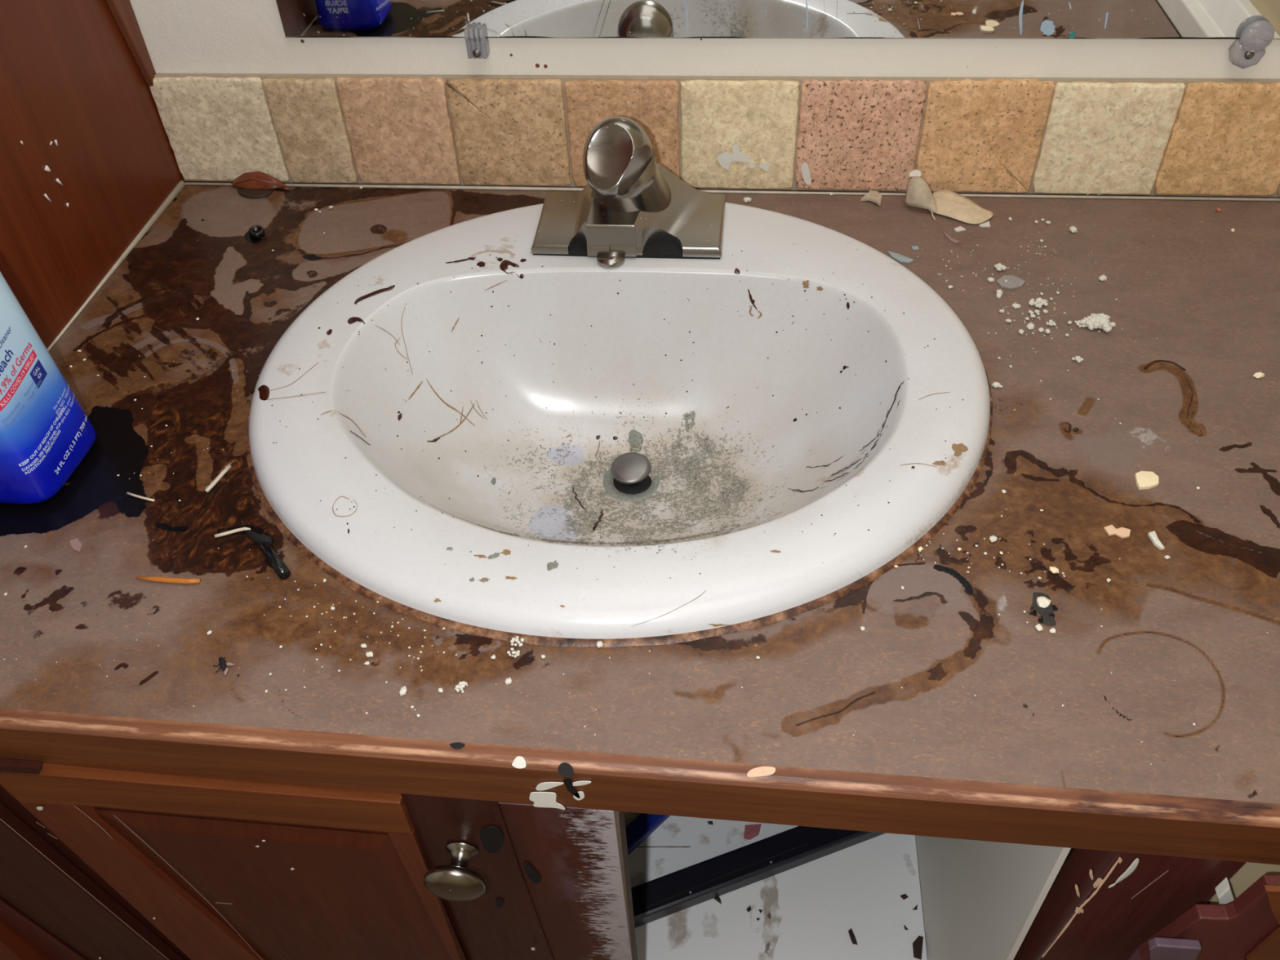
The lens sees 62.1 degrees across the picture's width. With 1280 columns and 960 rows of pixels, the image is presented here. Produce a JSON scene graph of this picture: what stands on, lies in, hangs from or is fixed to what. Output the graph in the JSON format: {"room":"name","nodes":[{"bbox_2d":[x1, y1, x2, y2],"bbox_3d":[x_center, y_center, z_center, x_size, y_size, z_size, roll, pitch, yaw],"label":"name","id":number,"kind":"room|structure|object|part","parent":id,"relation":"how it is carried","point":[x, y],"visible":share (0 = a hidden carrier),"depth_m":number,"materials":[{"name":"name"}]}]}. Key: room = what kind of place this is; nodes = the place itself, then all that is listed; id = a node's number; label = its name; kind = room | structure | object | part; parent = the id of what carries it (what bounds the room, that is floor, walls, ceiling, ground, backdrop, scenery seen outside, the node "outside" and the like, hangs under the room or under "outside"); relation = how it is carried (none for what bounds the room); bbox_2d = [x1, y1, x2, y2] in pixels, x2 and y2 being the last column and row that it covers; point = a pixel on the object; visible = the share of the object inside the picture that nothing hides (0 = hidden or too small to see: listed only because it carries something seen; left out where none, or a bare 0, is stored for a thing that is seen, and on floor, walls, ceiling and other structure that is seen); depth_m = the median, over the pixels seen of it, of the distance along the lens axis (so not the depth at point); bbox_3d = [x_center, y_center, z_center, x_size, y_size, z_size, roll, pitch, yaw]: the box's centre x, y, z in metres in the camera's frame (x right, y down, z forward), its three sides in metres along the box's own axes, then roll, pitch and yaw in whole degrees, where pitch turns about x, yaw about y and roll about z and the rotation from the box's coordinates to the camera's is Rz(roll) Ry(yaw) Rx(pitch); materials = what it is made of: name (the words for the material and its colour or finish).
{"room":"damaged room","nodes":[
{"label":"damaged room","id":0,"kind":"room"},
{"bbox_2d":[129,0,1279,79],"bbox_3d":[-0.152,-0.539,0.730,1.950,2.300,0.060,2,44,5],"label":"wall","id":1,"kind":"structure","parent":0,"point":[180,36],"depth_m":0.86,"materials":[{"name":"white paint"}]},
{"bbox_2d":[463,25,489,58],"bbox_3d":[-0.131,-0.353,0.856,0.016,0.024,0.013,2,44,5],"label":"mirror clip","id":2,"kind":"object","parent":1,"relation":"attached to","point":[477,42],"visible":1,"depth_m":0.85,"materials":[{"name":"clear plastic"}]},
{"bbox_2d":[150,73,1279,196],"bbox_3d":[0.079,-0.289,0.893,1.000,0.098,0.011,2,44,5],"label":"tile backsplash","id":3,"kind":"structure","parent":1,"relation":"attached to","point":[1069,135],"depth_m":0.89,"materials":[{"name":"beige tile"}]},
{"bbox_2d":[184,182,1279,201],"bbox_3d":[0.079,-0.250,0.922,0.999,0.003,0.004,2,44,5],"label":"trim","id":4,"kind":"structure","parent":1,"relation":"attached to","point":[441,187],"depth_m":0.92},
{"bbox_2d":[275,0,1279,39],"bbox_3d":[0.118,-0.659,0.531,0.854,0.870,0.006,2,44,5],"label":"wall mirror","id":5,"kind":"object","parent":1,"relation":"attached to","point":[524,19],"visible":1,"depth_m":0.82,"materials":[{"name":"clear glass"}]},
{"bbox_2d":[1228,20,1275,68],"bbox_3d":[0.461,-0.329,0.802,0.025,0.037,0.013,2,44,5],"label":"mirror clip","id":6,"kind":"object","parent":1,"relation":"attached to","point":[1246,51],"visible":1,"depth_m":0.80,"materials":[{"name":"clear plastic"}]},
{"bbox_2d":[1058,848,1075,871],"bbox_3d":[0.119,1.016,0.808,2.600,0.060,2.060,2,44,5],"label":"floor","id":7,"kind":"structure","parent":0,"point":[1071,851],"depth_m":1.31,"materials":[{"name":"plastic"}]},
{"bbox_2d":[0,0,185,959],"bbox_3d":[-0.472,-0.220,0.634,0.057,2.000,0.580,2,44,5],"label":"tall cabinet","id":8,"kind":"object","parent":7,"relation":"on","point":[88,164],"visible":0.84,"depth_m":0.81,"materials":[{"name":"red wood"}]},
{"bbox_3d":[-0.460,-0.229,0.641,0.020,2.000,0.554,2,44,5],"label":"panel","id":9,"kind":"part","parent":8,"relation":"part of","materials":[{"name":"red wood"}]},
{"bbox_3d":[-0.437,-0.691,0.542,0.007,1.199,0.049,2,44,5],"label":"scribe trim","id":10,"kind":"part","parent":8,"relation":"part of","materials":[{"name":"brown wood"}]},
{"bbox_2d":[0,728,1279,959],"bbox_3d":[0.048,0.233,0.991,0.960,0.776,0.599,2,44,5],"label":"vanity cabinet","id":11,"kind":"object","parent":7,"relation":"on","point":[978,877],"depth_m":0.65,"materials":[{"name":"brown wood"}]},
{"bbox_3d":[-0.420,0.433,0.887,0.062,0.665,0.039,2,44,5],"label":"moulding","id":12,"kind":"part","parent":11,"relation":"part of","materials":[{"name":"brown wood"}]},
{"bbox_3d":[-0.241,0.171,0.591,0.232,0.044,0.019,2,44,5],"label":"rail","id":13,"kind":"part","parent":11,"relation":"part of","materials":[{"name":"brown wood"}]},
{"bbox_3d":[-0.220,0.424,0.865,0.196,0.695,0.045,2,44,5],"label":"panel","id":14,"kind":"part","parent":11,"relation":"part of","materials":[{"name":"brown wood"}]},
{"bbox_3d":[-0.220,0.424,0.857,0.188,0.667,0.041,2,44,5],"label":"raised panel","id":15,"kind":"part","parent":11,"relation":"part of","materials":[{"name":"brown wood"}]},
{"bbox_3d":[-0.103,0.221,0.599,0.036,0.036,0.028,2,44,5],"label":"knob","id":16,"kind":"part","parent":11,"relation":"part of","materials":[{"name":"silver metal"}]},
{"bbox_2d":[0,181,1279,827],"bbox_3d":[0.035,-0.046,0.733,0.962,0.036,0.587,2,44,5],"label":"countertop","id":17,"kind":"structure","parent":11,"relation":"on","point":[1189,405],"depth_m":0.61,"materials":[{"name":"brown laminate"}]},
{"bbox_2d":[0,271,97,504],"bbox_3d":[-0.407,-0.098,0.603,0.078,0.262,0.090,2,44,5],"label":"bottle","id":18,"kind":"object","parent":17,"relation":"on","point":[46,433],"visible":1,"depth_m":0.65,"materials":[{"name":"plastic"}]},
{"bbox_2d":[69,537,82,551],"bbox_3d":[-0.342,0.040,0.645,0.006,0.001,0.014,-32,51,-27],"label":"scrap","id":19,"kind":"object","parent":17,"relation":"on","point":[76,544],"visible":1,"depth_m":0.65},
{"bbox_2d":[126,492,155,502],"bbox_3d":[-0.316,0.011,0.673,0.021,0.002,0.002,13,46,16],"label":"strand","id":20,"kind":"object","parent":17,"relation":"on","point":[127,493],"visible":1,"depth_m":0.67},
{"bbox_2d":[135,576,200,583],"bbox_3d":[-0.276,0.058,0.621,0.040,0.002,0.005,2,44,5],"label":"wood splinter","id":21,"kind":"object","parent":17,"relation":"on","point":[167,580],"visible":1,"depth_m":0.62,"materials":[{"name":"orange wood"}]},
{"bbox_2d":[204,464,231,493],"bbox_3d":[-0.271,-0.001,0.682,0.003,0.003,0.025,13,46,16],"label":"strand","id":22,"kind":"object","parent":17,"relation":"on","point":[228,467],"visible":1,"depth_m":0.68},
{"bbox_2d":[213,657,234,675],"bbox_3d":[-0.226,0.100,0.575,0.011,0.004,0.010,25,50,25],"label":"dead leaf","id":23,"kind":"object","parent":17,"relation":"on","point":[222,663],"visible":1,"depth_m":0.57,"materials":[{"name":"black plant"}]},
{"bbox_2d":[214,527,251,537],"bbox_3d":[-0.248,0.032,0.648,0.021,0.002,0.004,-11,45,-8],"label":"strand","id":24,"kind":"object","parent":17,"relation":"on","point":[242,529],"visible":1,"depth_m":0.65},
{"bbox_2d":[248,225,265,239],"bbox_3d":[-0.324,-0.209,0.897,0.013,0.008,0.013,2,44,5],"label":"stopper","id":25,"kind":"object","parent":17,"relation":"on","point":[255,232],"visible":1,"depth_m":0.90,"materials":[{"name":"metal"}]},
{"bbox_2d":[245,529,272,545],"bbox_3d":[-0.230,0.035,0.642,0.021,0.007,0.007,15,47,18],"label":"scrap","id":26,"kind":"object","parent":17,"relation":"on","point":[259,539],"visible":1,"depth_m":0.64,"materials":[{"name":"black plastic"}]},
{"bbox_2d":[231,171,288,198],"bbox_3d":[-0.343,-0.264,0.950,0.056,0.014,0.027,2,44,5],"label":"dry leaf","id":27,"kind":"object","parent":17,"relation":"on","point":[255,184],"visible":1,"depth_m":0.95,"materials":[{"name":"brown plant"}]},
{"bbox_3d":[-0.344,-0.269,0.954,0.055,0.013,0.015,2,44,5],"label":"blade","id":28,"kind":"part","parent":27,"relation":"part of","materials":[{"name":"brown plant"}]},
{"bbox_2d":[259,542,290,579],"bbox_3d":[-0.215,0.047,0.626,0.007,0.008,0.029,-29,50,-25],"label":"cap","id":29,"kind":"object","parent":17,"relation":"on","point":[267,549],"visible":1,"depth_m":0.62,"materials":[{"name":"plastic"}]},
{"bbox_2d":[360,643,366,648],"bbox_3d":[-0.151,0.091,0.582,0.004,0.002,0.003,2,44,5],"label":"crumb","id":30,"kind":"object","parent":17,"relation":"on","point":[363,646],"visible":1,"depth_m":0.58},
{"bbox_2d":[365,651,373,657],"bbox_3d":[-0.147,0.095,0.577,0.004,0.002,0.003,2,44,5],"label":"crumb","id":31,"kind":"object","parent":17,"relation":"on","point":[369,654],"visible":1,"depth_m":0.58,"materials":[{"name":"white"}]},
{"bbox_2d":[399,685,406,696],"bbox_3d":[-0.124,0.111,0.559,0.004,0.003,0.006,2,44,5],"label":"crumb","id":32,"kind":"object","parent":17,"relation":"on","point":[403,690],"visible":1,"depth_m":0.56,"materials":[{"name":"white"}]},
{"bbox_2d":[454,680,467,693],"bbox_3d":[-0.094,0.108,0.560,0.006,0.003,0.007,11,46,14],"label":"clump","id":33,"kind":"object","parent":17,"relation":"on","point":[461,685],"visible":1,"depth_m":0.56,"materials":[{"name":"white"}]},
{"bbox_2d":[505,677,511,684],"bbox_3d":[-0.070,0.106,0.561,0.003,0.002,0.004,2,44,5],"label":"crumb","id":34,"kind":"object","parent":17,"relation":"on","point":[508,681],"visible":1,"depth_m":0.56,"materials":[{"name":"white"}]},
{"bbox_2d":[506,647,519,657],"bbox_3d":[-0.068,0.093,0.575,0.007,0.003,0.005,17,47,19],"label":"clump","id":35,"kind":"object","parent":17,"relation":"on","point":[513,652],"visible":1,"depth_m":0.57,"materials":[{"name":"white"}]},
{"bbox_2d":[510,635,524,646],"bbox_3d":[-0.067,0.088,0.580,0.008,0.003,0.007,2,44,5],"label":"clump","id":36,"kind":"object","parent":17,"relation":"on","point":[513,639],"visible":1,"depth_m":0.58,"materials":[{"name":"white"}]},
{"bbox_2d":[596,640,603,648],"bbox_3d":[-0.022,0.089,0.577,0.004,0.003,0.004,2,44,5],"label":"crumb","id":37,"kind":"object","parent":17,"relation":"on","point":[599,644],"visible":1,"depth_m":0.58,"materials":[{"name":"white"}]},
{"bbox_2d":[245,202,993,647],"bbox_3d":[-0.015,-0.034,0.784,0.509,0.142,0.475,10,46,13],"label":"washbasin","id":38,"kind":"object","parent":17,"relation":"in","point":[440,431],"visible":0.9,"depth_m":0.79,"materials":[{"name":"white ceramic"}]},
{"bbox_2d":[610,452,650,485],"bbox_3d":[-0.007,-0.005,0.835,0.032,0.018,0.031,2,44,5],"label":"stopper","id":39,"kind":"object","parent":38,"relation":"on","point":[630,468],"visible":1,"depth_m":0.83,"materials":[{"name":"silver metal"}]},
{"bbox_2d":[531,116,725,267],"bbox_3d":[-0.010,-0.234,0.818,0.149,0.105,0.099,2,44,5],"label":"faucet","id":40,"kind":"object","parent":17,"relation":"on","point":[630,205],"visible":1,"depth_m":0.82,"materials":[{"name":"silver metal"}]},
{"bbox_3d":[-0.017,-0.240,0.789,0.051,0.054,0.060,2,44,5],"label":"handle","id":41,"kind":"part","parent":40,"relation":"part of","materials":[{"name":"silver metal"}]},
{"bbox_2d":[3,221,1267,764],"bbox_3d":[0.030,-0.048,0.717,0.810,0.001,0.513,2,44,5],"label":"plaster dust","id":42,"kind":"object","parent":17,"relation":"on","point":[967,553],"visible":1,"depth_m":0.61,"materials":[{"name":"white"}]},
{"bbox_3d":[0.009,0.143,0.525,0.961,0.007,0.011,3,44,6],"label":"edge moulding","id":43,"kind":"part","parent":17,"relation":"part of","materials":[{"name":"brown wood"}]},
{"bbox_2d":[742,196,751,202],"bbox_3d":[0.092,-0.241,0.910,0.006,0.004,0.006,-21,47,-18],"label":"crumb","id":44,"kind":"object","parent":17,"relation":"on","point":[747,199],"visible":1,"depth_m":0.91,"materials":[{"name":"white"}]},
{"bbox_2d":[860,190,881,205],"bbox_3d":[0.201,-0.241,0.904,0.018,0.004,0.018,27,52,27],"label":"flake","id":45,"kind":"object","parent":17,"relation":"on","point":[875,197],"visible":1,"depth_m":0.90,"materials":[{"name":"paper"}]},
{"bbox_2d":[887,250,914,263],"bbox_3d":[0.204,-0.176,0.839,0.023,0.002,0.008,30,53,29],"label":"flake","id":46,"kind":"object","parent":17,"relation":"on","point":[898,257],"visible":1,"depth_m":0.84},
{"bbox_2d":[911,245,919,250],"bbox_3d":[0.220,-0.185,0.849,0.005,0.002,0.005,-3,44,0],"label":"flake","id":47,"kind":"object","parent":17,"relation":"on","point":[913,247],"visible":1,"depth_m":0.85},
{"bbox_2d":[904,168,993,224],"bbox_3d":[0.257,-0.235,0.880,0.073,0.026,0.037,10,46,13],"label":"flake","id":48,"kind":"object","parent":17,"relation":"on","point":[946,202],"visible":1,"depth_m":0.88,"materials":[{"name":"white paint"}]},
{"bbox_2d":[942,230,959,244],"bbox_3d":[0.250,-0.196,0.859,0.005,0.001,0.021,-22,47,-19],"label":"curved sliver","id":49,"kind":"object","parent":17,"relation":"on","point":[951,239],"visible":1,"depth_m":0.85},
{"bbox_2d":[953,226,965,232],"bbox_3d":[0.261,-0.205,0.867,0.008,0.002,0.006,-13,45,-11],"label":"flake","id":50,"kind":"object","parent":17,"relation":"on","point":[959,228],"visible":1,"depth_m":0.86,"materials":[{"name":"grey paint"}]},
{"bbox_2d":[978,221,990,226],"bbox_3d":[0.282,-0.210,0.871,0.009,0.002,0.008,2,44,5],"label":"flake","id":51,"kind":"object","parent":17,"relation":"on","point":[986,224],"visible":1,"depth_m":0.87,"materials":[{"name":"grey paint"}]},
{"bbox_2d":[987,277,994,281],"bbox_3d":[0.268,-0.153,0.812,0.005,0.003,0.004,2,44,5],"label":"crumb","id":52,"kind":"object","parent":17,"relation":"on","point":[989,279],"visible":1,"depth_m":0.81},
{"bbox_2d":[989,535,997,542],"bbox_3d":[0.206,0.034,0.621,0.004,0.003,0.005,22,49,24],"label":"crumb","id":53,"kind":"object","parent":17,"relation":"on","point":[993,538],"visible":1,"depth_m":0.62,"materials":[{"name":"grey paint"}]},
{"bbox_2d":[991,382,999,387],"bbox_3d":[0.242,-0.065,0.722,0.005,0.003,0.005,-34,52,-28],"label":"crumb","id":54,"kind":"object","parent":17,"relation":"on","point":[996,384],"visible":1,"depth_m":0.72,"materials":[{"name":"white"}]},
{"bbox_2d":[995,288,1002,298],"bbox_3d":[0.270,-0.141,0.800,0.005,0.002,0.011,19,48,21],"label":"flake","id":55,"kind":"object","parent":17,"relation":"on","point":[997,295],"visible":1,"depth_m":0.80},
{"bbox_2d":[994,262,1006,271],"bbox_3d":[0.279,-0.165,0.823,0.009,0.004,0.010,2,44,5],"label":"clump","id":56,"kind":"object","parent":17,"relation":"on","point":[998,266],"visible":1,"depth_m":0.82,"materials":[{"name":"white"}]},
{"bbox_2d":[996,275,1025,289],"bbox_3d":[0.282,-0.150,0.809,0.018,0.002,0.017,-35,53,-29],"label":"flake","id":57,"kind":"object","parent":17,"relation":"on","point":[1013,282],"visible":1,"depth_m":0.81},
{"bbox_2d":[1012,303,1020,308],"bbox_3d":[0.279,-0.129,0.786,0.006,0.003,0.004,2,44,5],"label":"crumb","id":58,"kind":"object","parent":17,"relation":"on","point":[1014,305],"visible":1,"depth_m":0.79,"materials":[{"name":"white"}]},
{"bbox_2d":[1018,328,1023,333],"bbox_3d":[0.274,-0.107,0.764,0.004,0.002,0.005,-15,45,-12],"label":"crumb","id":59,"kind":"object","parent":17,"relation":"on","point":[1020,331],"visible":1,"depth_m":0.76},
{"bbox_2d":[1026,322,1034,329],"bbox_3d":[0.282,-0.112,0.768,0.005,0.003,0.006,-14,45,-12],"label":"crumb","id":60,"kind":"object","parent":17,"relation":"on","point":[1030,326],"visible":1,"depth_m":0.77,"materials":[{"name":"white"}]},
{"bbox_2d":[1027,309,1039,318],"bbox_3d":[0.289,-0.122,0.778,0.008,0.004,0.009,2,44,5],"label":"clump","id":61,"kind":"object","parent":17,"relation":"on","point":[1036,311],"visible":1,"depth_m":0.78,"materials":[{"name":"white"}]},
{"bbox_2d":[1028,297,1048,308],"bbox_3d":[0.295,-0.132,0.786,0.014,0.006,0.011,11,46,14],"label":"clump","id":62,"kind":"object","parent":17,"relation":"on","point":[1039,302],"visible":1,"depth_m":0.79,"materials":[{"name":"white"}]},
{"bbox_2d":[1037,327,1044,332],"bbox_3d":[0.289,-0.108,0.764,0.004,0.002,0.004,-19,46,-16],"label":"crumb","id":63,"kind":"object","parent":17,"relation":"on","point":[1041,330],"visible":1,"depth_m":0.76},
{"bbox_2d":[1031,592,1056,633],"bbox_3d":[0.221,0.071,0.581,0.012,0.004,0.028,2,44,5],"label":"lump","id":64,"kind":"object","parent":17,"relation":"on","point":[1042,602],"visible":1,"depth_m":0.58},
{"bbox_2d":[1044,328,1050,333],"bbox_3d":[0.293,-0.107,0.763,0.004,0.003,0.005,2,44,5],"label":"crumb","id":65,"kind":"object","parent":17,"relation":"on","point":[1047,331],"visible":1,"depth_m":0.76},
{"bbox_2d":[1045,319,1056,325],"bbox_3d":[0.298,-0.114,0.770,0.007,0.003,0.006,2,44,5],"label":"clump","id":66,"kind":"object","parent":17,"relation":"on","point":[1051,322],"visible":1,"depth_m":0.77,"materials":[{"name":"white"}]},
{"bbox_2d":[1049,566,1058,573],"bbox_3d":[0.235,0.051,0.603,0.005,0.002,0.004,2,44,5],"label":"crumb","id":67,"kind":"object","parent":17,"relation":"on","point":[1053,569],"visible":1,"depth_m":0.60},
{"bbox_2d":[1069,226,1076,232],"bbox_3d":[0.350,-0.203,0.858,0.006,0.004,0.007,2,44,5],"label":"crumb","id":68,"kind":"object","parent":17,"relation":"on","point":[1073,229],"visible":1,"depth_m":0.86,"materials":[{"name":"white"}]},
{"bbox_2d":[1071,355,1083,363],"bbox_3d":[0.304,-0.085,0.739,0.006,0.004,0.007,-34,52,-28],"label":"clump","id":69,"kind":"object","parent":17,"relation":"on","point":[1078,358],"visible":1,"depth_m":0.74,"materials":[{"name":"white"}]},
{"bbox_2d":[1075,319,1086,327],"bbox_3d":[0.320,-0.114,0.767,0.010,0.004,0.009,2,44,5],"label":"clump","id":70,"kind":"object","parent":17,"relation":"on","point":[1082,322],"visible":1,"depth_m":0.77,"materials":[{"name":"white"}]},
{"bbox_2d":[1083,313,1115,332],"bbox_3d":[0.331,-0.114,0.764,0.023,0.009,0.020,2,44,5],"label":"clump","id":71,"kind":"object","parent":17,"relation":"on","point":[1100,321],"visible":1,"depth_m":0.76,"materials":[{"name":"white"}]},
{"bbox_2d":[1097,274,1106,280],"bbox_3d":[0.352,-0.153,0.807,0.006,0.003,0.005,-22,47,-19],"label":"crumb","id":72,"kind":"object","parent":17,"relation":"on","point":[1103,277],"visible":1,"depth_m":0.81,"materials":[{"name":"white"}]},
{"bbox_2d":[1103,524,1130,538],"bbox_3d":[0.280,0.030,0.623,0.014,0.002,0.009,15,47,18],"label":"flake","id":73,"kind":"object","parent":17,"relation":"on","point":[1122,532],"visible":1,"depth_m":0.62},
{"bbox_2d":[1134,471,1158,489],"bbox_3d":[0.311,0.000,0.651,0.014,0.003,0.015,2,44,5],"label":"chip","id":74,"kind":"object","parent":17,"relation":"on","point":[1144,480],"visible":1,"depth_m":0.65,"materials":[{"name":"beige"}]},
{"bbox_2d":[1147,530,1164,549],"bbox_3d":[0.299,0.035,0.616,0.004,0.002,0.013,-5,44,-2],"label":"flake","id":75,"kind":"object","parent":17,"relation":"on","point":[1153,535],"visible":1,"depth_m":0.61,"materials":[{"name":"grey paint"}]},
{"bbox_2d":[1253,372,1264,378],"bbox_3d":[0.419,-0.071,0.719,0.007,0.004,0.005,2,44,5],"label":"crumb","id":76,"kind":"object","parent":17,"relation":"on","point":[1258,375],"visible":1,"depth_m":0.72,"materials":[{"name":"beige"}]},
{"bbox_3d":[0.026,0.320,1.048,0.134,0.012,0.020,-35,53,-29],"label":"blue strip","id":77,"kind":"part","parent":11,"relation":"part of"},
{"bbox_2d":[713,896,721,904],"bbox_3d":[0.073,0.388,0.983,0.009,0.002,0.005,28,52,28],"label":"flake","id":78,"kind":"object","parent":11,"relation":"on","point":[717,899],"visible":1,"depth_m":0.98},
{"bbox_2d":[743,823,761,839],"bbox_3d":[0.109,0.341,1.029,0.017,0.003,0.016,2,44,5],"label":"scrap","id":79,"kind":"object","parent":11,"relation":"on","point":[751,831],"visible":1,"depth_m":1.03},
{"bbox_2d":[631,826,885,928],"bbox_3d":[0.103,0.360,0.996,0.342,0.021,0.030,-16,45,-13],"label":"bar","id":80,"kind":"object","parent":11,"relation":"on","point":[669,894],"visible":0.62,"depth_m":0.98,"materials":[{"name":"metal"}]},
{"bbox_2d":[848,928,857,944],"bbox_3d":[0.191,0.410,0.954,0.004,0.002,0.015,-12,45,-9],"label":"flake","id":81,"kind":"object","parent":11,"relation":"on","point":[851,935],"visible":1,"depth_m":0.95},
{"bbox_2d":[900,893,908,899],"bbox_3d":[0.243,0.384,0.979,0.006,0.002,0.004,-21,47,-18],"label":"flake","id":82,"kind":"object","parent":11,"relation":"on","point":[904,896],"visible":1,"depth_m":0.98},
{"bbox_2d":[912,935,923,959],"bbox_3d":[0.247,0.416,0.946,0.009,0.002,0.021,9,45,12],"label":"flake","id":83,"kind":"object","parent":11,"relation":"on","point":[917,944],"visible":1,"depth_m":0.94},
{"bbox_2d":[1013,848,1246,959],"bbox_3d":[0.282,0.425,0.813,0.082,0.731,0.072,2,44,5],"label":"door","id":84,"kind":"structure","parent":11,"relation":"attached to","point":[1100,904],"depth_m":0.59,"materials":[{"name":"brown wood"}]},
{"bbox_2d":[1128,874,1279,959],"bbox_3d":[0.344,0.281,0.584,0.157,0.259,0.012,2,44,5],"label":"board","id":85,"kind":"object","parent":11,"relation":"attached to","point":[1247,927],"visible":1,"depth_m":0.53,"materials":[{"name":"brown wood"}]},
{"bbox_2d":[1147,937,1201,959],"bbox_3d":[0.271,0.244,0.544,0.026,0.035,0.005,2,44,5],"label":"packet","id":86,"kind":"object","parent":85,"relation":"attached to","point":[1159,948],"visible":1,"depth_m":0.53,"materials":[{"name":"purple plastic"}]},
{"bbox_3d":[0.304,0.219,0.551,0.016,0.044,0.006,2,44,5],"label":"white strip","id":87,"kind":"part","parent":11,"relation":"part of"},
{"bbox_2d":[1205,862,1279,904],"bbox_3d":[0.346,0.237,0.588,0.071,0.122,0.012,2,44,5],"label":"board","id":88,"kind":"object","parent":11,"relation":"in","point":[1249,873],"visible":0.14,"depth_m":0.55,"materials":[{"name":"beige paint"}]}
]}

